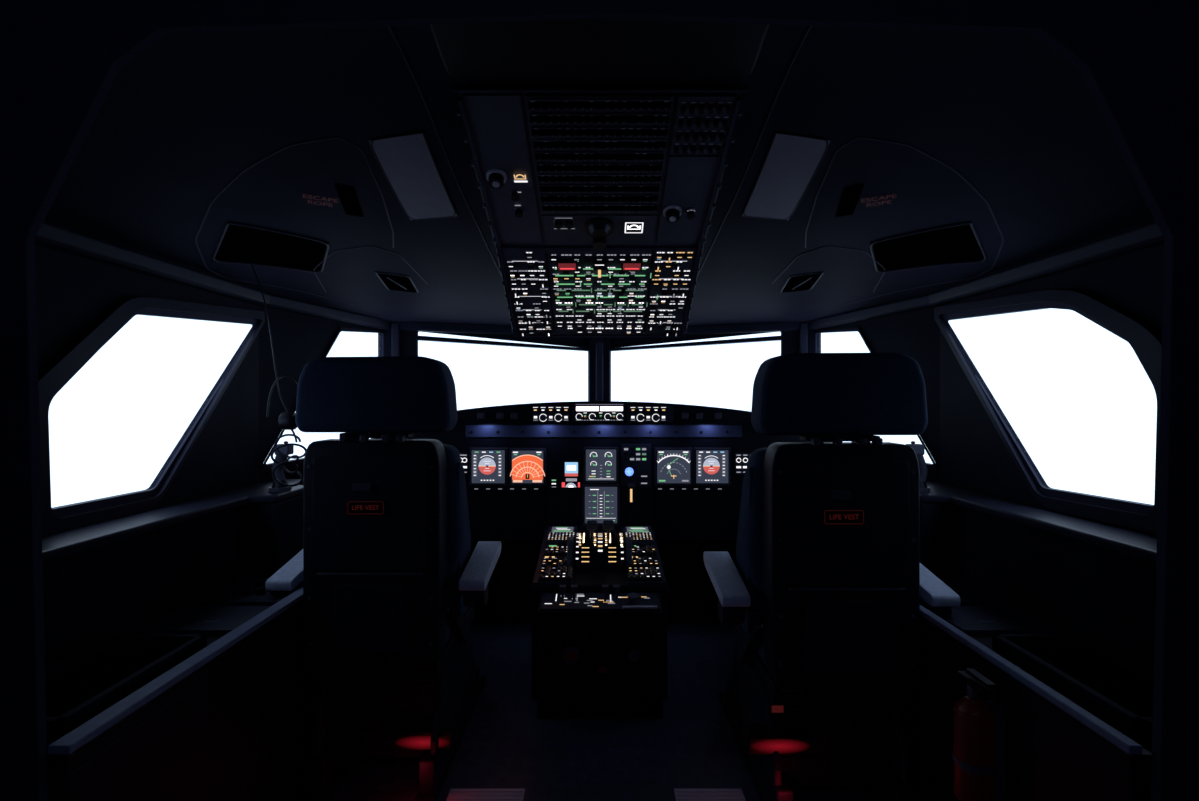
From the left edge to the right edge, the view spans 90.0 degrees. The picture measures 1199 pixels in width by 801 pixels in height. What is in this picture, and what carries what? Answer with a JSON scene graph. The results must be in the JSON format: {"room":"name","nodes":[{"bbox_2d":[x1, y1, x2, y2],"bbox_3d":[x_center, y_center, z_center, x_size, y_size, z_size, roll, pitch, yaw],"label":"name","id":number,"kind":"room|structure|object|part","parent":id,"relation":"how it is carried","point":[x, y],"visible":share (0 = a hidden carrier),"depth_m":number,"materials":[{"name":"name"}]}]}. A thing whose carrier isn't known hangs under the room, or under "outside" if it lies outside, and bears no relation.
{"room":"control cabin","nodes":[
{"label":"control cabin","id":0,"kind":"room"},
{"bbox_2d":[35,244,258,508],"bbox_3d":[-1.256,0.350,0.453,0.012,1.500,3.505,0,0,0],"label":"wall","id":1,"kind":"structure","parent":0,"point":[73,291],"depth_m":1.77,"materials":[{"name":"plastic"}]},
{"bbox_2d":[38,297,264,536],"bbox_3d":[-1.239,-0.012,1.730,0.022,0.629,0.940,0,0,0],"label":"frame","id":2,"kind":"object","parent":1,"relation":"attached to","point":[54,376],"visible":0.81,"depth_m":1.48,"materials":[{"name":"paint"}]},
{"bbox_2d":[35,218,589,337],"bbox_3d":[-0.950,-0.375,2.296,0.785,0.059,2.734,0,0,27],"label":"trim","id":3,"kind":"structure","parent":1,"relation":"attached to","point":[51,234],"depth_m":1.80,"materials":[{"name":"paint"}]},
{"bbox_2d":[259,306,382,482],"bbox_3d":[-1.161,0.350,2.574,0.012,1.500,0.779,0,0,14],"label":"wall","id":4,"kind":"structure","parent":0,"point":[297,339],"depth_m":2.32,"materials":[{"name":"plastic"}]},
{"bbox_2d":[260,327,383,470],"bbox_3d":[-1.149,-0.041,2.576,0.010,0.598,0.770,0,0,14],"label":"frame","id":5,"kind":"object","parent":4,"relation":"attached to","point":[265,466],"visible":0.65,"depth_m":2.57,"materials":[{"name":"paint"}]},
{"bbox_2d":[378,323,416,356],"bbox_3d":[-1.004,0.350,2.982,0.188,1.500,0.101,0,0,-18],"label":"wall post","id":6,"kind":"object","parent":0,"point":[397,342],"visible":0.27,"depth_m":2.96,"materials":[{"name":"plastic"}]},
{"bbox_2d":[417,331,588,400],"bbox_3d":[-0.462,0.350,3.181,0.984,1.500,0.012,0,0,-21],"label":"window frame","id":7,"kind":"structure","parent":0,"point":[561,341],"depth_m":3.23,"materials":[{"name":"plastic"}]},
{"bbox_2d":[416,335,588,350],"bbox_3d":[-0.486,-0.298,3.161,0.925,0.051,0.032,0,0,-21],"label":"bar","id":8,"kind":"object","parent":7,"relation":"attached to","point":[419,338],"visible":1,"depth_m":3.12,"materials":[{"name":"paint"}]},
{"bbox_2d":[589,337,609,400],"bbox_3d":[0.000,-0.100,3.328,0.116,0.600,0.105,0,0,0],"label":"post","id":9,"kind":"object","parent":7,"relation":"attached to","point":[599,347],"visible":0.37,"depth_m":3.30,"materials":[{"name":"paint"}]},
{"bbox_2d":[303,624,868,800],"bbox_3d":[0.000,1.130,1.100,2.700,0.060,4.800,0,0,0],"label":"floor","id":10,"kind":"structure","parent":0,"point":[504,744],"depth_m":1.90,"materials":[{"name":"carpet"}]},
{"bbox_2d":[42,479,320,800],"bbox_3d":[-1.026,0.700,1.816,0.439,0.800,1.808,0,0,0],"label":"console","id":11,"kind":"object","parent":10,"relation":"on","point":[173,672],"visible":0.68,"depth_m":1.36,"materials":[{"name":"plastic"}]},
{"bbox_2d":[42,479,302,563],"bbox_3d":[-1.133,0.312,1.650,0.225,0.025,1.300,0,0,0],"label":"shelf","id":12,"kind":"object","parent":11,"relation":"attached to","point":[64,545],"depth_m":1.55,"materials":[{"name":"paint"}]},
{"bbox_2d":[269,441,293,491],"bbox_3d":[-1.062,0.217,2.000,0.074,0.165,0.068,0,0,0],"label":"sidestick","id":13,"kind":"object","parent":11,"relation":"on","point":[287,450],"visible":0.78,"depth_m":1.98,"materials":[{"name":"grey plastic"}]},
{"bbox_2d":[265,356,500,800],"bbox_3d":[-0.622,0.489,1.980,0.608,1.222,0.740,0,0,0],"label":"seat","id":14,"kind":"object","parent":10,"relation":"on","point":[388,574],"visible":0.98,"depth_m":1.63,"materials":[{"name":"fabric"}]},
{"bbox_3d":[-0.632,0.290,1.622,0.104,0.040,0.004,0,0,0],"label":"placard plate","id":15,"kind":"part","parent":14,"relation":"part of","materials":[{"name":"black"}]},
{"bbox_2d":[443,444,465,582],"bbox_3d":[-0.622,0.335,1.769,0.446,0.410,0.102,0,0,0],"label":"cushion","id":16,"kind":"object","parent":14,"relation":"on","point":[455,474],"depth_m":1.73,"materials":[{"name":"fabric"}]},
{"bbox_2d":[445,607,468,644],"bbox_3d":[-0.622,0.680,1.955,0.350,0.100,0.470,0,0,0],"label":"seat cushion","id":17,"kind":"object","parent":14,"relation":"on","point":[451,632],"depth_m":1.80,"materials":[{"name":"fabric"}]},
{"bbox_2d":[446,789,524,800],"bbox_3d":[-0.315,1.095,1.645,0.210,0.009,0.090,0,0,0],"label":"plate","id":18,"kind":"object","parent":10,"relation":"on","point":[454,794],"visible":1,"depth_m":1.66,"materials":[{"name":"silver metal"}]},
{"bbox_2d":[373,424,825,623],"bbox_3d":[0.000,0.602,2.850,2.100,0.997,0.240,0,0,0],"label":"panel","id":19,"kind":"object","parent":10,"relation":"on","point":[683,481],"visible":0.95,"depth_m":2.78,"materials":[{"name":"plastic"}]},
{"bbox_3d":[0.000,0.402,2.795,2.100,0.597,0.070,0,0,0],"label":"panel","id":20,"kind":"part","parent":19,"relation":"part of","materials":[{"name":"plastic"}]},
{"bbox_2d":[456,401,751,423],"bbox_3d":[0.000,0.052,2.898,1.960,0.099,0.823,0,0,0],"label":"shield","id":21,"kind":"object","parent":19,"relation":"on","point":[577,412],"visible":0.94,"depth_m":2.53,"materials":[{"name":"plastic"}]},
{"bbox_2d":[532,520,666,717],"bbox_3d":[0.000,0.788,2.405,0.500,0.625,0.689,0,0,0],"label":"pedestal","id":22,"kind":"object","parent":10,"relation":"on","point":[599,593],"visible":1,"depth_m":2.07,"materials":[{"name":"plastic"}]},
{"bbox_2d":[674,789,745,800],"bbox_3d":[0.305,1.095,1.645,0.190,0.009,0.090,0,0,0],"label":"plate","id":23,"kind":"object","parent":10,"relation":"on","point":[680,794],"visible":1,"depth_m":1.66,"materials":[{"name":"silver metal"}]},
{"bbox_2d":[703,352,959,800],"bbox_3d":[0.618,0.489,1.850,0.608,1.222,0.740,0,0,0],"label":"seat","id":24,"kind":"object","parent":10,"relation":"on","point":[826,589],"visible":0.99,"depth_m":1.50,"materials":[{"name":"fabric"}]},
{"bbox_2d":[740,624,764,663],"bbox_3d":[0.618,0.680,1.825,0.350,0.100,0.470,0,0,0],"label":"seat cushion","id":25,"kind":"object","parent":24,"relation":"on","point":[757,651],"depth_m":1.67,"materials":[{"name":"fabric"}]},
{"bbox_2d":[742,447,767,597],"bbox_3d":[0.618,0.335,1.639,0.446,0.410,0.102,0,0,0],"label":"cushion","id":26,"kind":"object","parent":24,"relation":"on","point":[753,480],"depth_m":1.60,"materials":[{"name":"fabric"}]},
{"bbox_3d":[0.608,0.290,1.492,0.104,0.040,0.004,0,0,0],"label":"placard plate","id":27,"kind":"part","parent":24,"relation":"part of","materials":[{"name":"black"}]},
{"bbox_2d":[899,481,1156,800],"bbox_3d":[1.026,0.700,1.816,0.439,0.800,1.808,0,0,0],"label":"console","id":28,"kind":"object","parent":10,"relation":"on","point":[1056,610],"visible":0.43,"depth_m":1.36,"materials":[{"name":"plastic"}]},
{"bbox_2d":[906,441,929,491],"bbox_3d":[1.062,0.217,2.000,0.074,0.165,0.068,0,0,0],"label":"sidestick","id":29,"kind":"object","parent":28,"relation":"on","point":[919,449],"visible":0.69,"depth_m":1.98,"materials":[{"name":"grey plastic"}]},
{"bbox_2d":[952,668,1004,800],"bbox_3d":[0.768,0.681,1.212,0.088,0.258,0.095,0,0,0],"label":"fire extinguisher","id":30,"kind":"object","parent":28,"relation":"attached to","point":[978,752],"visible":1,"depth_m":1.20,"materials":[{"name":"red metal"}]},
{"bbox_2d":[953,685,994,800],"bbox_3d":[0.762,0.695,1.220,0.072,0.230,0.072,0,0,0],"label":"bottle","id":31,"kind":"object","parent":30,"relation":"on","point":[973,717],"depth_m":1.19,"materials":[{"name":"red metal"}]},
{"bbox_2d":[920,481,1156,563],"bbox_3d":[1.133,0.312,1.650,0.225,0.025,1.300,0,0,0],"label":"shelf","id":32,"kind":"object","parent":28,"relation":"attached to","point":[1128,543],"depth_m":1.51,"materials":[{"name":"paint"}]},
{"bbox_2d":[45,24,1153,325],"bbox_3d":[0.000,-0.571,1.023,2.618,0.391,4.686,0,0,0],"label":"ceiling","id":33,"kind":"structure","parent":0,"point":[177,123],"depth_m":1.40,"materials":[{"name":"plastic"}]},
{"bbox_2d":[212,222,328,272],"bbox_3d":[-0.990,-0.457,1.860,0.255,0.077,0.385,0,0,38],"label":"pocket","id":34,"kind":"object","parent":33,"relation":"attached to","point":[242,244],"visible":0.97,"depth_m":1.82,"materials":[{"name":"black plastic"}]},
{"bbox_2d":[212,221,328,272],"bbox_3d":[-0.999,-0.455,1.852,0.317,0.075,0.450,0,0,0],"label":"rim","id":35,"kind":"object","parent":34,"relation":"attached to","point":[232,223],"depth_m":1.78,"materials":[{"name":"grey plastic"}]},
{"bbox_2d":[251,265,305,486],"bbox_3d":[-1.009,-0.077,1.888,0.161,0.697,0.087,0,0,-22],"label":"headset","id":36,"kind":"object","parent":34,"relation":"hanging from","point":[286,421],"visible":0.95,"depth_m":1.89,"materials":[{"name":"black plastic"}]},
{"bbox_2d":[278,412,296,429],"bbox_3d":[-0.980,0.065,1.900,0.050,0.056,0.056,0,0,0],"label":"ear cup","id":37,"kind":"object","parent":36,"relation":"on","point":[286,421],"depth_m":1.88,"materials":[{"name":"black plastic"}]},
{"bbox_3d":[-0.984,0.189,1.900,0.114,0.166,0.047,0,0,0],"label":"coiled cord","id":38,"kind":"part","parent":36,"relation":"part of","materials":[{"name":"black plastic"}]},
{"bbox_2d":[227,278,359,305],"bbox_3d":[-1.117,-0.403,2.250,0.198,0.014,0.601,0,0,0],"label":"seam","id":39,"kind":"object","parent":33,"relation":"attached to","point":[227,278],"depth_m":2.19,"materials":[{"name":"black plastic"}]},
{"bbox_2d":[195,137,393,277],"bbox_3d":[-0.891,-0.503,1.667,0.653,0.215,0.566,0,0,0],"label":"seam arch","id":40,"kind":"object","parent":33,"relation":"attached to","point":[285,147],"visible":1,"depth_m":1.49,"materials":[{"name":"grey plastic"}]},
{"bbox_2d":[303,183,362,216],"bbox_3d":[-0.719,-0.540,1.611,0.133,0.041,0.154,0,0,-12],"label":"compartment","id":41,"kind":"object","parent":33,"relation":"attached to","point":[347,194],"visible":1,"depth_m":1.60,"materials":[{"name":"black plastic"}]},
{"bbox_2d":[314,246,427,291],"bbox_3d":[-0.855,-0.453,2.100,0.394,0.076,0.400,0,0,0],"label":"seam","id":42,"kind":"object","parent":33,"relation":"attached to","point":[364,246],"visible":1,"depth_m":1.97,"materials":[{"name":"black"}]},
{"bbox_2d":[375,272,418,292],"bbox_3d":[-0.765,-0.448,2.279,0.113,0.031,0.271,0,0,-8],"label":"ceiling vent","id":43,"kind":"object","parent":33,"relation":"in","point":[392,282],"visible":1,"depth_m":2.27,"materials":[{"name":"black plastic"}]},
{"bbox_2d":[368,131,456,219],"bbox_3d":[-0.476,-0.572,1.556,0.143,0.104,0.349,0,0,0],"label":"ceiling light","id":44,"kind":"object","parent":33,"relation":"attached to","point":[407,161],"depth_m":1.52,"materials":[{"name":"grey plastic"}]},
{"bbox_2d":[387,26,500,273],"bbox_3d":[-0.373,-0.579,1.640,0.019,0.263,1.321,0,0,2],"label":"seam","id":45,"kind":"object","parent":33,"relation":"attached to","point":[389,28],"visible":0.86,"depth_m":1.37,"materials":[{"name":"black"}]},
{"bbox_2d":[429,18,769,336],"bbox_3d":[0.000,-0.489,1.680,0.636,0.520,1.180,0,0,0],"label":"panel","id":46,"kind":"object","parent":33,"relation":"attached to","point":[599,166],"visible":0.99,"depth_m":1.44,"materials":[{"name":"plastic"}]},
{"bbox_2d":[698,26,811,273],"bbox_3d":[0.373,-0.579,1.640,0.019,0.263,1.321,0,0,-2],"label":"seam","id":47,"kind":"object","parent":33,"relation":"attached to","point":[809,28],"visible":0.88,"depth_m":1.38,"materials":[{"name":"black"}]},
{"bbox_2d":[742,131,830,219],"bbox_3d":[0.476,-0.572,1.556,0.143,0.104,0.349,0,0,0],"label":"ceiling light","id":48,"kind":"object","parent":33,"relation":"attached to","point":[791,161],"depth_m":1.52,"materials":[{"name":"grey plastic"}]},
{"bbox_2d":[780,272,823,292],"bbox_3d":[0.765,-0.448,2.279,0.113,0.031,0.271,0,0,8],"label":"ceiling vent","id":49,"kind":"object","parent":33,"relation":"in","point":[801,282],"visible":1,"depth_m":2.27,"materials":[{"name":"black plastic"}]},
{"bbox_2d":[771,246,884,291],"bbox_3d":[0.855,-0.453,2.100,0.394,0.076,0.400,0,0,0],"label":"seam","id":50,"kind":"object","parent":33,"relation":"attached to","point":[824,246],"visible":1,"depth_m":1.97,"materials":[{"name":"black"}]},
{"bbox_2d":[836,183,895,216],"bbox_3d":[0.720,-0.540,1.611,0.134,0.041,0.154,0,0,12],"label":"compartment","id":51,"kind":"object","parent":33,"relation":"attached to","point":[851,194],"visible":1,"depth_m":1.60,"materials":[{"name":"black plastic"}]},
{"bbox_2d":[805,137,1003,277],"bbox_3d":[0.891,-0.503,1.667,0.653,0.214,0.566,0,0,0],"label":"seam arch","id":52,"kind":"object","parent":33,"relation":"attached to","point":[913,147],"visible":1,"depth_m":1.49,"materials":[{"name":"grey plastic"}]},
{"bbox_2d":[839,278,971,305],"bbox_3d":[1.117,-0.403,2.250,0.198,0.013,0.601,0,0,0],"label":"seam","id":53,"kind":"object","parent":33,"relation":"attached to","point":[968,278],"depth_m":2.19,"materials":[{"name":"black plastic"}]},
{"bbox_2d":[870,222,987,272],"bbox_3d":[0.990,-0.457,1.860,0.255,0.077,0.385,0,0,-38],"label":"pocket","id":54,"kind":"object","parent":33,"relation":"attached to","point":[955,244],"visible":0.97,"depth_m":1.82,"materials":[{"name":"black plastic"}]},
{"bbox_2d":[870,221,986,272],"bbox_3d":[0.999,-0.456,1.852,0.317,0.075,0.450,0,0,0],"label":"rim","id":55,"kind":"object","parent":54,"relation":"attached to","point":[964,223],"depth_m":1.78,"materials":[{"name":"grey plastic"}]},
{"bbox_2d":[610,331,781,400],"bbox_3d":[0.462,0.350,3.181,0.984,1.500,0.012,0,0,21],"label":"window frame","id":56,"kind":"structure","parent":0,"point":[628,341],"depth_m":3.23,"materials":[{"name":"plastic"}]},
{"bbox_2d":[610,335,782,350],"bbox_3d":[0.486,-0.298,3.161,0.925,0.051,0.032,0,0,21],"label":"bar","id":57,"kind":"object","parent":56,"relation":"attached to","point":[769,338],"visible":1,"depth_m":3.12,"materials":[{"name":"paint"}]},
{"bbox_2d":[782,323,820,354],"bbox_3d":[1.004,0.350,2.982,0.188,1.500,0.101,0,0,18],"label":"wall post","id":58,"kind":"object","parent":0,"point":[802,340],"visible":0.2,"depth_m":2.96,"materials":[{"name":"plastic"}]},
{"bbox_2d":[816,306,939,482],"bbox_3d":[1.161,0.350,2.574,0.012,1.500,0.779,0,0,-14],"label":"wall","id":59,"kind":"structure","parent":0,"point":[914,334],"depth_m":2.29,"materials":[{"name":"plastic"}]},
{"bbox_2d":[815,327,938,470],"bbox_3d":[1.149,-0.041,2.576,0.010,0.598,0.770,0,0,-14],"label":"frame","id":60,"kind":"object","parent":59,"relation":"attached to","point":[933,466],"visible":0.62,"depth_m":2.60,"materials":[{"name":"paint"}]},
{"bbox_2d":[940,244,1163,535],"bbox_3d":[1.256,0.350,0.453,0.012,1.500,3.505,0,0,0],"label":"wall","id":61,"kind":"structure","parent":0,"point":[973,455],"depth_m":1.86,"materials":[{"name":"plastic"}]},
{"bbox_2d":[609,218,1163,337],"bbox_3d":[0.950,-0.375,2.296,0.785,0.059,2.734,0,0,-27],"label":"trim","id":62,"kind":"structure","parent":61,"relation":"attached to","point":[1146,234],"depth_m":1.81,"materials":[{"name":"paint"}]},
{"bbox_2d":[934,290,1161,532],"bbox_3d":[1.239,-0.021,1.722,0.022,0.640,0.955,0,0,0],"label":"frame","id":63,"kind":"object","parent":61,"relation":"attached to","point":[1145,340],"visible":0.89,"depth_m":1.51,"materials":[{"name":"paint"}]}
]}

